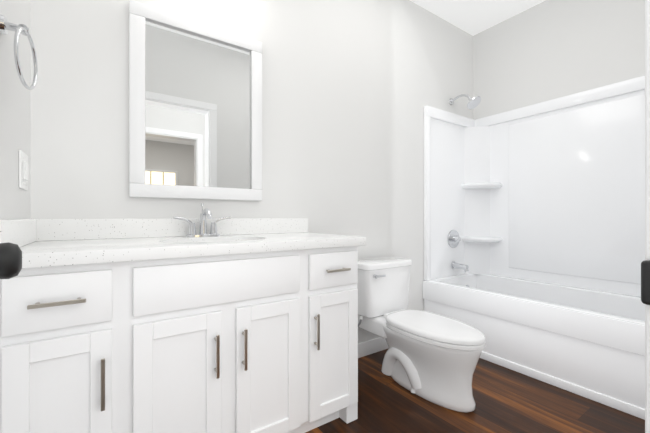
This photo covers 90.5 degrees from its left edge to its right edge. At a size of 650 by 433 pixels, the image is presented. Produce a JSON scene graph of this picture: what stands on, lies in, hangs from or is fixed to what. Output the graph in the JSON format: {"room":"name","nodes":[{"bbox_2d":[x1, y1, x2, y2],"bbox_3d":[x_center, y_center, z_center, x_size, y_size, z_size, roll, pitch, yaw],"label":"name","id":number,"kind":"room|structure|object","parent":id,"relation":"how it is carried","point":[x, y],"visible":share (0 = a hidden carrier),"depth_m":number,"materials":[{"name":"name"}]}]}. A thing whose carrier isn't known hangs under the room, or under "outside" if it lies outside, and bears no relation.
{"room":"bathroom","nodes":[
{"label":"bathroom","id":0,"kind":"room"},
{"bbox_2d":[0,242,21,278],"bbox_3d":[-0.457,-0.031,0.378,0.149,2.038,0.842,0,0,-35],"label":"door knob","id":1,"kind":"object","parent":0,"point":[10,260],"depth_m":0.50,"materials":[{"name":"black metal"}]},
{"bbox_2d":[0,0,30,219],"bbox_3d":[0.619,-0.370,-1.455,0.140,2.740,6.880,0,0,-35],"label":"wall","id":2,"kind":"structure","parent":0,"point":[15,125],"depth_m":1.07,"materials":[{"name":"white paint"}]},
{"bbox_2d":[0,219,35,246],"bbox_3d":[-1.017,0.055,1.068,0.020,0.090,0.544,0,0,-35],"label":"backsplash","id":3,"kind":"structure","parent":2,"relation":"attached to","point":[19,232],"depth_m":1.02,"materials":[{"name":"white stone"}]},
{"bbox_2d":[0,14,37,89],"bbox_3d":[-0.899,-0.478,0.941,0.070,0.197,0.170,0,0,-35],"label":"towel ring","id":4,"kind":"object","parent":2,"relation":"attached to","point":[6,26],"visible":1,"depth_m":0.93,"materials":[{"name":"silver metal"}]},
{"bbox_2d":[19,150,27,189],"bbox_3d":[-1.097,-0.166,1.176,0.010,0.132,0.132,0,0,-35],"label":"light switch","id":5,"kind":"object","parent":2,"relation":"attached to","point":[23,170],"visible":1,"depth_m":1.14,"materials":[{"name":"white plastic"}]},
{"bbox_2d":[31,0,472,342],"bbox_3d":[0.078,-0.370,2.262,3.178,2.740,0.140,0,0,-35],"label":"wall","id":6,"kind":"structure","parent":0,"point":[351,89],"depth_m":2.02,"materials":[{"name":"white paint"}]},
{"bbox_2d":[36,219,307,238],"bbox_3d":[-0.648,0.055,1.664,1.304,0.090,0.020,0,0,-35],"label":"backsplash","id":7,"kind":"structure","parent":6,"relation":"attached to","point":[45,228],"depth_m":1.49,"materials":[{"name":"white stone"}]},
{"bbox_2d":[129,0,261,200],"bbox_3d":[-0.634,-0.542,1.667,0.649,0.905,0.033,0,0,-35],"label":"mirror","id":8,"kind":"object","parent":6,"relation":"attached to","point":[195,109],"visible":0.98,"depth_m":1.64,"materials":[{"name":"white mirror"}]},
{"bbox_2d":[358,337,387,357],"bbox_3d":[0.344,0.950,2.352,1.158,0.100,0.013,0,0,-35],"label":"baseboard","id":9,"kind":"structure","parent":6,"relation":"attached to","point":[369,347],"depth_m":2.34,"materials":[{"name":"white wood"}]},
{"bbox_2d":[305,348,644,432],"bbox_3d":[1.986,1.050,-0.516,3.458,0.100,6.880,0,0,-35],"label":"floor","id":10,"kind":"structure","parent":0,"point":[507,400],"depth_m":1.65,"materials":[{"name":"brown wood"}]},
{"bbox_2d":[0,243,365,432],"bbox_3d":[-0.499,0.571,1.425,1.277,0.858,0.583,0,0,-35],"label":"bathroom vanity","id":11,"kind":"object","parent":10,"relation":"on","point":[204,324],"depth_m":1.12,"materials":[{"name":"painted wood"},{"name":"brushed nickel"}]},
{"bbox_2d":[20,231,365,262],"bbox_3d":[-0.494,0.121,1.440,1.304,0.042,0.564,0,0,-35],"label":"countertop","id":12,"kind":"structure","parent":11,"relation":"on","point":[44,250],"depth_m":1.19,"materials":[{"name":"white stone"}]},
{"bbox_2d":[172,203,231,234],"bbox_3d":[-0.577,0.021,1.559,0.274,0.158,0.162,0,0,-35],"label":"faucet","id":13,"kind":"object","parent":12,"relation":"on","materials":[{"name":"silver metal"}]},
{"bbox_2d":[357,257,485,412],"bbox_3d":[0.504,0.649,1.939,0.518,0.702,0.873,0,0,-35],"label":"toilet","id":14,"kind":"object","parent":10,"relation":"on","point":[431,357],"visible":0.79,"depth_m":1.81,"materials":[{"name":"white ceramic"}]},
{"bbox_2d":[423,75,644,419],"bbox_3d":[1.569,-0.034,2.232,0.750,2.069,1.598,0,0,-35],"label":"bathtub","id":15,"kind":"object","parent":10,"relation":"on","point":[534,236],"visible":0.98,"depth_m":2.39,"materials":[{"name":"white plastic"}]},
{"bbox_2d":[410,0,545,35],"bbox_3d":[1.986,-1.790,-0.516,3.458,0.100,6.880,0,0,-35],"label":"ceiling","id":16,"kind":"structure","parent":0,"point":[472,17],"depth_m":2.72,"materials":[{"name":"white paint"}]},
{"bbox_2d":[473,0,644,119],"bbox_3d":[3.354,-0.370,0.424,0.140,2.740,6.880,0,0,-35],"label":"wall","id":17,"kind":"structure","parent":0,"point":[546,50],"depth_m":2.53,"materials":[{"name":"white paint"}]},
{"bbox_3d":[1.527,-0.370,1.147,2.052,2.740,0.140,0,0,-34],"label":"wall","id":18,"kind":"structure","parent":0,"visible":0},
{"bbox_2d":[645,0,649,432],"bbox_3d":[0.661,-0.033,0.646,0.066,2.066,0.016,0,0,-35],"label":"door frame","id":19,"kind":"structure","parent":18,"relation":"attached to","point":[647,207],"depth_m":0.63,"materials":[{"name":"white wood"}]},
{"bbox_3d":[0.675,-0.035,0.561,0.017,2.070,0.142,0,0,-34],"label":"door frame","id":20,"kind":"structure","parent":0,"visible":0},
{"bbox_2d":[641,260,649,304],"bbox_3d":[0.647,0.128,0.593,0.018,0.086,0.094,0,0,-35],"label":"strike plate","id":21,"kind":"object","parent":20,"relation":"attached to","point":[645,281],"visible":1,"depth_m":0.62,"materials":[{"name":"black metal"}]}
]}

